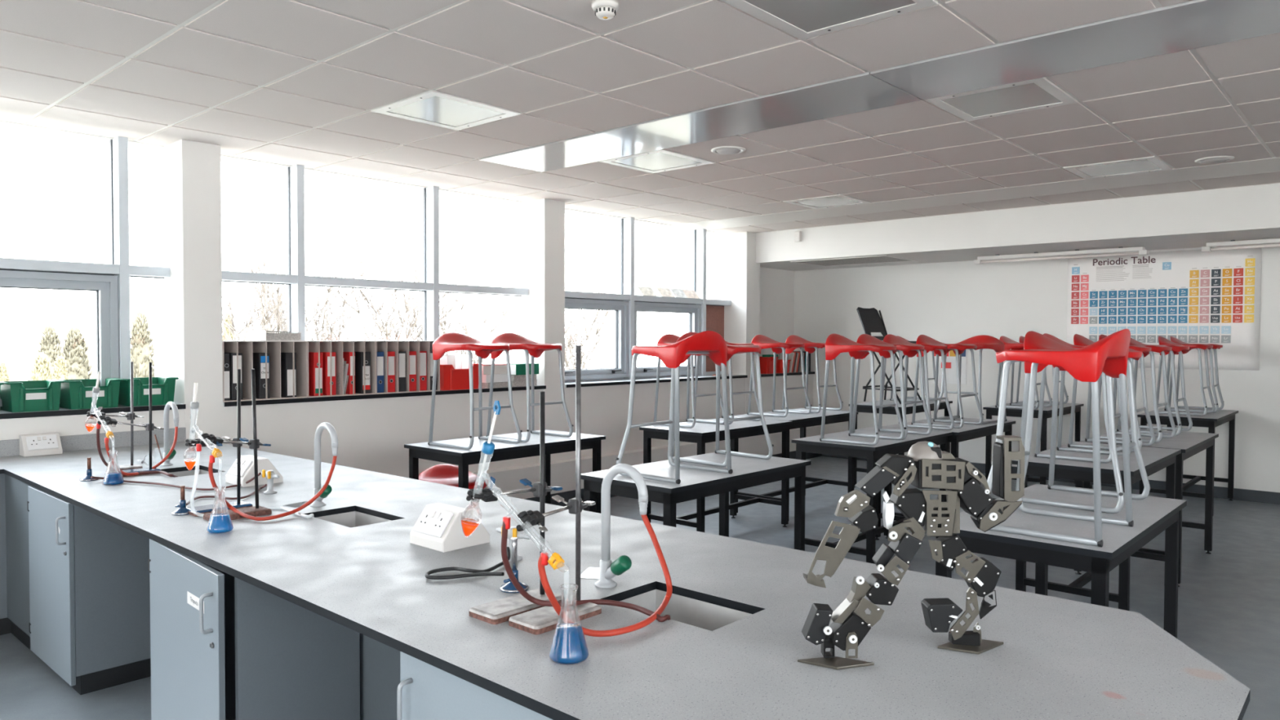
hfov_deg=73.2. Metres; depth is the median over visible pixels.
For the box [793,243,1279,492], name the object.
wall
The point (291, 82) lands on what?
ceiling
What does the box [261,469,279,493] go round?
tap
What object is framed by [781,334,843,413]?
stool
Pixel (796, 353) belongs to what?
book
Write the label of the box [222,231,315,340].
bare tree
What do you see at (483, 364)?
book
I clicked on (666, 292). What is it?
leaflet
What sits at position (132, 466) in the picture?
stand
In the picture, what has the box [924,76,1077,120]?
ceiling vent
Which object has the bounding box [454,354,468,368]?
folder
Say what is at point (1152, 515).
table
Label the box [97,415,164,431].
clamp
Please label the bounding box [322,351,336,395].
ring binder
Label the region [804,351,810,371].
book
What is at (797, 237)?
sensor
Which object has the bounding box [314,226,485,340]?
bare tree
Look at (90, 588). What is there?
base cabinet
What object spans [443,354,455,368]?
folder
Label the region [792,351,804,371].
book
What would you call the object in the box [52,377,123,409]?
tray
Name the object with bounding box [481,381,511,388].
book
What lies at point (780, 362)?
tray
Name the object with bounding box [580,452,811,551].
table
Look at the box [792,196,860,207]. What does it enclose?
diffuser
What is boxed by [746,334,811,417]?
stool
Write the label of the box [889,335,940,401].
stool
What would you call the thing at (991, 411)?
table
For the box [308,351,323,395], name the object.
ring binder
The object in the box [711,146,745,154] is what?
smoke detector
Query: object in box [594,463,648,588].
tap
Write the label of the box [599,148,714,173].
recessed light
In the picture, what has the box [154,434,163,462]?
beaker
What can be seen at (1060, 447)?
stool
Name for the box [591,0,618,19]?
smoke detector
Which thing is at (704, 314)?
window
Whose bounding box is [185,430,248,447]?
clamp
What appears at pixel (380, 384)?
ring binder
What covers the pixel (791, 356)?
book
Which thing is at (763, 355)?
box
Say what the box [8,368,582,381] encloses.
grass field
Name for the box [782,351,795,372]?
book
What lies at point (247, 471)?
box
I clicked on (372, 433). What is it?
wall
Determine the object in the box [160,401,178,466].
tap
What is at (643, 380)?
trim
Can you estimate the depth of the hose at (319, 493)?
3.18 m
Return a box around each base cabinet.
[26,485,151,694]
[147,538,359,719]
[396,651,552,719]
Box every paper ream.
[481,364,506,374]
[481,373,507,382]
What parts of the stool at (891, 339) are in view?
frame, seat, frame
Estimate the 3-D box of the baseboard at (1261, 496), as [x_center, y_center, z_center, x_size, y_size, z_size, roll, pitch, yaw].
[5.772,1.287,8.213,9.130,0.110,0.012,1,2,42]
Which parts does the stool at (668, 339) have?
frame, seat, frame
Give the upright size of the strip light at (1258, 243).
0.090 m
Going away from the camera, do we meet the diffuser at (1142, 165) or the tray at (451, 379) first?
the diffuser at (1142, 165)
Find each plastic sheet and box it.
[282,501,313,507]
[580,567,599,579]
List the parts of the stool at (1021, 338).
seat, frame, frame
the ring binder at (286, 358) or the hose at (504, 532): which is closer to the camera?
the hose at (504, 532)
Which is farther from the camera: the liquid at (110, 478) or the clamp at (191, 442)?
the liquid at (110, 478)
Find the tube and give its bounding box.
[190,449,314,518]
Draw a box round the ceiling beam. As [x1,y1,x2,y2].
[479,0,1279,172]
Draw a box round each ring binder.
[223,352,242,399]
[223,353,230,400]
[253,352,270,399]
[280,352,297,397]
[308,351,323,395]
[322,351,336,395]
[342,351,355,394]
[355,351,370,393]
[377,351,384,392]
[387,351,395,392]
[398,351,405,391]
[408,351,416,391]
[419,351,426,391]
[430,351,437,390]
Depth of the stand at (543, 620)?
2.09 m
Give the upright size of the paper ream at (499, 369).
0.075 m
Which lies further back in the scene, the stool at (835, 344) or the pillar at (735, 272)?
the pillar at (735, 272)
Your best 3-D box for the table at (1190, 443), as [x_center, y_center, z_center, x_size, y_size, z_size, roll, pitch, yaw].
[3.516,0.962,5.937,0.600,0.860,1.200,1,2,42]
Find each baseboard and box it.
[523,450,821,506]
[821,453,1279,504]
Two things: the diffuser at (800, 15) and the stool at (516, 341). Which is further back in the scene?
the stool at (516, 341)
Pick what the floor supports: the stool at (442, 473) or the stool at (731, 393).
the stool at (442, 473)
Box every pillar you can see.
[151,139,223,444]
[507,198,564,461]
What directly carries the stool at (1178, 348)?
on the table at (1190, 443)
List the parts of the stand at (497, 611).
plate, rod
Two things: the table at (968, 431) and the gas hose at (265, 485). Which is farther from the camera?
the table at (968, 431)
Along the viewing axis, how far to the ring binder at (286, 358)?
6.07 m
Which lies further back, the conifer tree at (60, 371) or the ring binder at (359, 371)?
the conifer tree at (60, 371)
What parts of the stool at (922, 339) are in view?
frame, seat, frame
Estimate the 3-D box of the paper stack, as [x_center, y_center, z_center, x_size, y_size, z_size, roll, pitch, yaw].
[-2.580,-0.172,6.105,0.230,0.070,0.265,1,2,38]
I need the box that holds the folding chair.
[856,306,921,404]
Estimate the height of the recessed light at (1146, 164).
0.022 m
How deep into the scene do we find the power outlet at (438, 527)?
2.75 m
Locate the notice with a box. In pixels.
[933,349,966,384]
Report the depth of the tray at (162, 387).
5.41 m
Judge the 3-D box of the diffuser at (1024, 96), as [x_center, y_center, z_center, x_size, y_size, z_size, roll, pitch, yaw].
[1.907,-1.371,4.548,0.470,0.009,0.470,1,2,42]
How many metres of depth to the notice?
10.09 m
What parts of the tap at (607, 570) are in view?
knob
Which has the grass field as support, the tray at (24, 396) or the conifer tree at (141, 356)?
the conifer tree at (141, 356)
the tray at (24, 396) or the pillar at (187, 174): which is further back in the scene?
the pillar at (187, 174)
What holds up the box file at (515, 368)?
on the book at (513, 377)
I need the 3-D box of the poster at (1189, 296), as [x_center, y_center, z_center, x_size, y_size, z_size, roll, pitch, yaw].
[5.206,-0.502,8.677,1.690,1.170,0.007,1,2,42]
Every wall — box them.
[0,120,813,478]
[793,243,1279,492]
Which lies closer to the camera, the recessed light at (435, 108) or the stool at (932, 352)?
the recessed light at (435, 108)
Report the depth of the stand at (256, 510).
3.26 m
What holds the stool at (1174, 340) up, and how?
on the table at (1211, 420)
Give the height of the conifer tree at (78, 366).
4.884 m
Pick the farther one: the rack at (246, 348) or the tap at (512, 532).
the rack at (246, 348)
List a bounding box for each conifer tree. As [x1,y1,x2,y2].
[0,361,10,381]
[27,351,55,380]
[36,324,62,373]
[51,355,69,379]
[61,326,93,379]
[130,311,155,377]
[222,311,234,340]
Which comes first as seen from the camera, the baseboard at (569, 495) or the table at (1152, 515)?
the table at (1152, 515)
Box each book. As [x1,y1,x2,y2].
[481,363,506,365]
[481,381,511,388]
[511,373,537,381]
[511,379,537,386]
[779,352,794,372]
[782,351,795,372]
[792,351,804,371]
[792,352,797,372]
[794,352,798,372]
[795,351,799,372]
[797,352,800,372]
[804,351,806,372]
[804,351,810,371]
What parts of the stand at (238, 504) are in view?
plate, rod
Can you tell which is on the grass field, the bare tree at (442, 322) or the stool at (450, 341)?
the bare tree at (442, 322)
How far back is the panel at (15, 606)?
4.31 m
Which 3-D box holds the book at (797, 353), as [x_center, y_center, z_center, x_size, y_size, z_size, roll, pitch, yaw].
[1.936,0.031,11.106,0.190,0.251,0.094,1,2,42]
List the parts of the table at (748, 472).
leg, leg, leg, leg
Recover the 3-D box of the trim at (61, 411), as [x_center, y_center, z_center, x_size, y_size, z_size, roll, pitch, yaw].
[-5.298,0.351,3.125,0.355,0.030,6.760,1,2,42]
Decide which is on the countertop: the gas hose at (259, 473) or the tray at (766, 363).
the gas hose at (259, 473)
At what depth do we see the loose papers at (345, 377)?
6.40 m
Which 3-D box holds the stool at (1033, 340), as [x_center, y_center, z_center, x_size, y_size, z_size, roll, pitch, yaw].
[1.833,0.233,3.574,0.420,0.708,0.433,2,2,43]
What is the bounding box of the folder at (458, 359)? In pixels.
[454,355,462,368]
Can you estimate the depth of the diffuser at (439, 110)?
4.81 m
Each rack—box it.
[222,340,307,401]
[306,340,376,397]
[375,340,439,394]
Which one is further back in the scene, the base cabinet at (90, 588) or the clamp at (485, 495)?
the base cabinet at (90, 588)
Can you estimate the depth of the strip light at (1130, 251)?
8.73 m
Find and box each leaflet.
[636,285,657,296]
[656,287,675,297]
[669,288,687,297]
[681,288,699,298]
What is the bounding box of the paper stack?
[248,330,300,340]
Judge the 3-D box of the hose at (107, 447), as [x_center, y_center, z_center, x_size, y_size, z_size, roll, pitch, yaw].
[-2.404,0.436,4.190,0.093,0.239,0.458,1,2,19]
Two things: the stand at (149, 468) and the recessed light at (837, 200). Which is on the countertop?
the stand at (149, 468)
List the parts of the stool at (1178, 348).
seat, frame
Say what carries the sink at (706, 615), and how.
in the countertop
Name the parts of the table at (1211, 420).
leg, leg, leg, leg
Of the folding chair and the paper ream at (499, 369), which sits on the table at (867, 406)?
the folding chair
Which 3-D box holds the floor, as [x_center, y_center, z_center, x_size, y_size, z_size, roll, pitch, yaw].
[0.585,1.519,2.903,9.750,0.120,15.050,1,2,42]
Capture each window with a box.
[0,136,169,409]
[222,164,528,340]
[564,217,731,382]
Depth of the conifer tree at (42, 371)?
22.70 m
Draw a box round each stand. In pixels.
[106,361,142,471]
[106,362,161,476]
[186,368,253,516]
[203,368,271,520]
[468,391,564,624]
[508,345,601,635]
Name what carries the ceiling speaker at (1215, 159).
attached to the ceiling
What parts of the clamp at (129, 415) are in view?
arm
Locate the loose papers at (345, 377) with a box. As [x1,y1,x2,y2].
[336,358,348,394]
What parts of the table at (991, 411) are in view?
leg, leg, leg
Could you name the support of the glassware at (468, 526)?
attached to the clamp at (535, 517)
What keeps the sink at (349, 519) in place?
in the countertop
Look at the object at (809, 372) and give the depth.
10.83 m
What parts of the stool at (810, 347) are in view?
frame, seat, frame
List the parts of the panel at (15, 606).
panel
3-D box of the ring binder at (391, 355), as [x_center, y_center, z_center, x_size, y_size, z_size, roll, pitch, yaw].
[-2.014,0.090,6.753,0.247,0.315,0.070,1,2,42]
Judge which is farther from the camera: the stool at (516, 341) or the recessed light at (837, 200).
the recessed light at (837, 200)
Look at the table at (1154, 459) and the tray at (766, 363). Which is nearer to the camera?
the table at (1154, 459)
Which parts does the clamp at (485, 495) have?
arm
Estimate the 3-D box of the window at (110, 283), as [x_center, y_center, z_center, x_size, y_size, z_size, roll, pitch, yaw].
[-5.397,-0.521,3.195,0.160,1.709,6.760,1,2,42]
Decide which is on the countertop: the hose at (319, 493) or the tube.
the tube
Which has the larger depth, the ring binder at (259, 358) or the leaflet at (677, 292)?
the leaflet at (677, 292)
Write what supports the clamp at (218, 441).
attached to the stand at (256, 510)
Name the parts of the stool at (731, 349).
frame, seat, frame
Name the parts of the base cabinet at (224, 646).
door, handle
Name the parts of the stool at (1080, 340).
frame, seat, frame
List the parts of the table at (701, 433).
leg, leg, leg, leg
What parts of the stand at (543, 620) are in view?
plate, rod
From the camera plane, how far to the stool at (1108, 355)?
2.95 m
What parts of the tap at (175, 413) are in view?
knob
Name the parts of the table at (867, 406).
leg, leg, leg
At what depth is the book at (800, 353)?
11.09 m
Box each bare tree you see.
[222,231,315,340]
[235,231,386,340]
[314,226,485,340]
[383,266,508,363]
[564,274,619,369]
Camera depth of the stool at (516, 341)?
5.73 m
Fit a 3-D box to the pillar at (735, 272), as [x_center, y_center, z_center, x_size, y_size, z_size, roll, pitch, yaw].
[1.155,-0.133,10.453,0.514,2.809,0.280,1,2,42]
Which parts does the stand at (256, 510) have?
plate, rod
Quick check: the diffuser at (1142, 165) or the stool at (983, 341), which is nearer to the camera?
the diffuser at (1142, 165)
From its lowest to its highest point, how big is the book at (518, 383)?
0.050 m
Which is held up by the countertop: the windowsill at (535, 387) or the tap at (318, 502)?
the tap at (318, 502)
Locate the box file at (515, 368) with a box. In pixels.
[502,363,538,374]
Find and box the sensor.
[794,231,801,242]
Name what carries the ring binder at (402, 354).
in the rack at (384, 346)
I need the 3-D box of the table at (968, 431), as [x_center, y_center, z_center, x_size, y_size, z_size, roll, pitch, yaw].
[2.468,0.936,6.865,0.600,0.860,1.200,1,2,42]
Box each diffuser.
[386,96,503,126]
[613,152,702,170]
[744,0,915,32]
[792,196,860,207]
[941,83,1061,116]
[1075,159,1159,177]
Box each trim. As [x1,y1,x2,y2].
[0,402,186,418]
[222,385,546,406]
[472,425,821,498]
[564,374,747,387]
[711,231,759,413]
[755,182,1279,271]
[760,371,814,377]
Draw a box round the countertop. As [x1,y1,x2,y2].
[0,427,1250,719]
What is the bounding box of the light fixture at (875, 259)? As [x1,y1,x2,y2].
[790,254,918,266]
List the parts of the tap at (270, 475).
lever, lever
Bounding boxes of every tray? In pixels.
[0,379,64,412]
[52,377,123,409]
[113,376,178,406]
[440,363,482,390]
[759,356,778,373]
[776,359,791,373]
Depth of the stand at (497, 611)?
2.14 m
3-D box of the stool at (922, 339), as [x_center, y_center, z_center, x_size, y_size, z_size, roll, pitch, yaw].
[2.397,0.155,6.723,0.420,0.708,0.433,1,2,42]
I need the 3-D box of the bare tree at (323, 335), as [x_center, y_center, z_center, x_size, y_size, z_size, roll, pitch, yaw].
[-11.072,-0.329,29.694,4.678,8.168,5.260,0,1,8]
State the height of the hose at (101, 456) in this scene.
0.284 m
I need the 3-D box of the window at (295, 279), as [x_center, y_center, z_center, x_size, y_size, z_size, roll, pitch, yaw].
[-2.031,-0.605,6.945,0.160,1.709,2.840,1,2,42]
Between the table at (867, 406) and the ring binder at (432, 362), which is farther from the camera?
the table at (867, 406)
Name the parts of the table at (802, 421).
leg, leg, leg, leg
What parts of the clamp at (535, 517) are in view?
arm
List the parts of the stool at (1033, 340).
frame, seat, frame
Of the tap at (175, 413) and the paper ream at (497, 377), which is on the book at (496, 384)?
the paper ream at (497, 377)
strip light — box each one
[973,246,1148,264]
[1201,238,1279,252]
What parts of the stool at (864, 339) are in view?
frame, seat, frame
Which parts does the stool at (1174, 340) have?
seat, frame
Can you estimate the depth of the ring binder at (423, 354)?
6.88 m
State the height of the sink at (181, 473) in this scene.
0.148 m
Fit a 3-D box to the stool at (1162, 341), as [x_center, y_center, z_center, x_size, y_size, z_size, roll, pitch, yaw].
[4.976,0.134,7.875,0.420,0.708,0.433,1,2,42]
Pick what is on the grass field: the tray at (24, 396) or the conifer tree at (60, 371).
the conifer tree at (60, 371)
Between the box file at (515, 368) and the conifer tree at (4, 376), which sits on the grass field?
the conifer tree at (4, 376)
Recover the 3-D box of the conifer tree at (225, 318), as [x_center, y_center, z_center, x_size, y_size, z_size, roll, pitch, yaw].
[-14.474,1.077,30.328,0.929,5.299,0.933,1,2,42]
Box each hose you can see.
[90,472,261,490]
[96,428,177,477]
[105,426,177,475]
[186,484,266,505]
[208,455,337,520]
[424,546,510,579]
[501,520,670,622]
[537,514,672,636]
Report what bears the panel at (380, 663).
on the floor
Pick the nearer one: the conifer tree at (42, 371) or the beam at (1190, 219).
the beam at (1190, 219)
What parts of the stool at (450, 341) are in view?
frame, seat, frame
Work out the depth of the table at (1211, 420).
7.74 m
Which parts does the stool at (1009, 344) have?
seat, frame, frame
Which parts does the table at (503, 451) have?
leg, leg, leg, leg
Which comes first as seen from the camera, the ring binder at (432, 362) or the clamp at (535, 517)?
the clamp at (535, 517)
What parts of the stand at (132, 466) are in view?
plate, rod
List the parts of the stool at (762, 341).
frame, seat, frame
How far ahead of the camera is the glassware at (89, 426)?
4.05 m
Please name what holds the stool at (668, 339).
on the table at (701, 433)
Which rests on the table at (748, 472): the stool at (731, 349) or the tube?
the stool at (731, 349)
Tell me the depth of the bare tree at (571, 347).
37.03 m
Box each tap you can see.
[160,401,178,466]
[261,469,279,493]
[310,422,337,506]
[495,526,531,561]
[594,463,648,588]
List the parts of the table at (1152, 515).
leg, leg, leg, leg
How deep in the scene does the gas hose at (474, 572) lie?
2.42 m
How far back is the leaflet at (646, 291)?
9.25 m
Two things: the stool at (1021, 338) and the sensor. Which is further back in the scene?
the sensor
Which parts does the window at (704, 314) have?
sash, handle, sash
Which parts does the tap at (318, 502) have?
knob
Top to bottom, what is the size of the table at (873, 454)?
0.860 m
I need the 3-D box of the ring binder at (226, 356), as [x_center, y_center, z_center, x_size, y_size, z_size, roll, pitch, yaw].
[-2.844,0.110,5.828,0.247,0.315,0.044,1,2,42]
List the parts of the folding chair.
backrest, leg, leg, rail, leg, leg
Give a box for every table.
[404,429,605,513]
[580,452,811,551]
[639,417,792,532]
[730,408,857,520]
[791,426,952,564]
[848,398,952,488]
[881,416,1015,538]
[935,484,1186,638]
[982,400,1084,484]
[1011,441,1181,610]
[1080,427,1218,586]
[1137,407,1238,511]
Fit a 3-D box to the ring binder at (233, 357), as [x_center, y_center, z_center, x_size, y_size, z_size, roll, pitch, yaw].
[-2.798,0.109,5.880,0.247,0.315,0.074,1,2,42]
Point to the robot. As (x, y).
(926, 466)
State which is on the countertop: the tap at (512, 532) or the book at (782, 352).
the tap at (512, 532)
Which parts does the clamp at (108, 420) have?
arm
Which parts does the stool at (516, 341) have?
frame, seat, frame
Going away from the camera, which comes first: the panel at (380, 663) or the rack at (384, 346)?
the panel at (380, 663)
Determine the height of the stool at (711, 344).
0.708 m
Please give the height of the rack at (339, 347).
0.405 m
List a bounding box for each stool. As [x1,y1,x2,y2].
[418,463,488,488]
[427,332,522,449]
[485,332,573,442]
[615,330,733,484]
[653,333,724,428]
[671,332,773,466]
[692,341,760,424]
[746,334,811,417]
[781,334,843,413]
[819,333,905,445]
[852,333,932,439]
[878,333,955,431]
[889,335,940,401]
[911,334,983,428]
[936,334,1007,423]
[984,328,1133,546]
[995,335,1052,408]
[1015,330,1150,513]
[1015,336,1068,405]
[1034,333,1132,462]
[1067,333,1155,452]
[1098,334,1176,443]
[1116,337,1192,435]
[1156,336,1215,415]
[1168,336,1224,412]
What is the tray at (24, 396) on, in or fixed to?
on the trim at (61, 411)
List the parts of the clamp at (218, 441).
arm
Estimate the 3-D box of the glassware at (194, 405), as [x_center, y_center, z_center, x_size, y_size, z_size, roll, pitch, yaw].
[-1.543,0.264,3.052,0.287,0.361,0.048,1,2,42]
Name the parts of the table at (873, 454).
leg, leg, leg, leg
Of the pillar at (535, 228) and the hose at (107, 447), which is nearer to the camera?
the hose at (107, 447)
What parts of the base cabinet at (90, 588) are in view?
door, handle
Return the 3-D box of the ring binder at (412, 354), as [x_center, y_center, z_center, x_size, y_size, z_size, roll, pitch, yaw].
[-1.886,0.086,6.895,0.247,0.315,0.072,1,2,42]
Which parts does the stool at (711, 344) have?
frame, seat, frame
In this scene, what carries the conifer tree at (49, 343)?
on the grass field
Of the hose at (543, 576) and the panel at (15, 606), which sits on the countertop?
the hose at (543, 576)
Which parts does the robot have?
ankle post, forearm plate, foot plate, ankle plate, battery panel, belly plate, chest plate, panel, ankle post, foot plate, ankle plate, forearm plate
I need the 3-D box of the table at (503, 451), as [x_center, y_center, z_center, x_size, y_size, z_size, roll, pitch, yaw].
[-0.860,0.956,5.673,0.600,0.860,1.200,1,2,42]
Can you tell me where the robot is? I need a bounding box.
[797,435,1024,669]
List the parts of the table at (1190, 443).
leg, leg, leg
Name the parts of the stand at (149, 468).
plate, rod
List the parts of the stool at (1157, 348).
frame, seat, frame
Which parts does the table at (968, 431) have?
leg, leg, leg, leg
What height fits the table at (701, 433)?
0.860 m
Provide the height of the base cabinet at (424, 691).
0.836 m
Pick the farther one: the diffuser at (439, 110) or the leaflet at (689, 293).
the leaflet at (689, 293)
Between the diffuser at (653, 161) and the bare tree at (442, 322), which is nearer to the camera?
the diffuser at (653, 161)
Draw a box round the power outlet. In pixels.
[18,432,62,457]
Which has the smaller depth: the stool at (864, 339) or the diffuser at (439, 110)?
the diffuser at (439, 110)
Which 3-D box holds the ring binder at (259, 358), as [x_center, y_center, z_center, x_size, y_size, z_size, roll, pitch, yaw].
[-2.673,0.106,6.019,0.247,0.315,0.072,1,2,42]
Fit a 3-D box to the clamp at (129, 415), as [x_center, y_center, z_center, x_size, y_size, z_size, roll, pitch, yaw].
[-2.611,0.264,4.266,0.088,0.083,0.328,0,1,12]
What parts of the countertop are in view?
bunsen burner, bunsen burner, bunsen burner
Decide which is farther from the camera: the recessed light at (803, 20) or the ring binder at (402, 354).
the ring binder at (402, 354)
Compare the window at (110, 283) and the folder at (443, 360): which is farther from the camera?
the folder at (443, 360)
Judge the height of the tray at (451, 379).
0.210 m
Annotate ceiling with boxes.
[0,0,1279,233]
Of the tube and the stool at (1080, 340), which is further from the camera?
the stool at (1080, 340)
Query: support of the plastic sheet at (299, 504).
on the countertop
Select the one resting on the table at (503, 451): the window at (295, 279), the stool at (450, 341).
the stool at (450, 341)
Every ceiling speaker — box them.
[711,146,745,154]
[1195,155,1234,163]
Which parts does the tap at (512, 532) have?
lever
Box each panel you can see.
[0,473,39,657]
[359,632,400,719]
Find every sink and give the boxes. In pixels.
[162,469,208,476]
[316,511,391,527]
[619,589,752,631]
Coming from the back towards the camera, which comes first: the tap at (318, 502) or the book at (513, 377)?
the book at (513, 377)
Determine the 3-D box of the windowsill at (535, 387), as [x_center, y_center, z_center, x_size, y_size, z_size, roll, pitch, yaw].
[-1.931,0.267,6.875,0.355,0.030,2.840,1,2,42]
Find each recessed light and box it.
[371,89,520,130]
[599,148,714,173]
[722,0,937,39]
[782,194,871,208]
[1063,155,1172,179]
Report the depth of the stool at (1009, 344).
8.49 m
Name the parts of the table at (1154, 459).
leg, leg, leg, leg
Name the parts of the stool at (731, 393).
frame, seat, frame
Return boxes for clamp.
[86,406,144,420]
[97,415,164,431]
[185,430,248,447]
[200,433,271,448]
[466,476,562,502]
[516,494,595,532]
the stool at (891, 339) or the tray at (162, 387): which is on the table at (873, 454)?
the stool at (891, 339)
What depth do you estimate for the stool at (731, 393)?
6.94 m
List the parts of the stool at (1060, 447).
seat, frame, frame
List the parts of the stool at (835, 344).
frame, seat, frame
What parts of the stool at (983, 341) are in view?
frame, seat, frame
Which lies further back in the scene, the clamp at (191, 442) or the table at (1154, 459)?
the table at (1154, 459)
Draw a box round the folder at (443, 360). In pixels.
[440,355,448,364]
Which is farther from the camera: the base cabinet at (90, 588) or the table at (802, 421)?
the table at (802, 421)
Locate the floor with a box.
[0,456,1279,719]
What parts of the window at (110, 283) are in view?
sash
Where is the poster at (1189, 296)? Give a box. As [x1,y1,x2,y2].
[1066,248,1261,370]
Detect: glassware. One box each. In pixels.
[85,371,114,443]
[184,382,222,485]
[461,400,569,596]
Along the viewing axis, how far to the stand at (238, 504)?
3.37 m
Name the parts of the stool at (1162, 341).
seat, frame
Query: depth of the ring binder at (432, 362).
6.95 m
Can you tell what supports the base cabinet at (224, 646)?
on the floor
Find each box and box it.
[225,454,283,487]
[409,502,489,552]
[762,354,777,356]
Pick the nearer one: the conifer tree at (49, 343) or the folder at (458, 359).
the folder at (458, 359)
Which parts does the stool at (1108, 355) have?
frame, seat, frame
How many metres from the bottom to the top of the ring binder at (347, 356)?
0.315 m
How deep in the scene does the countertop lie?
2.08 m

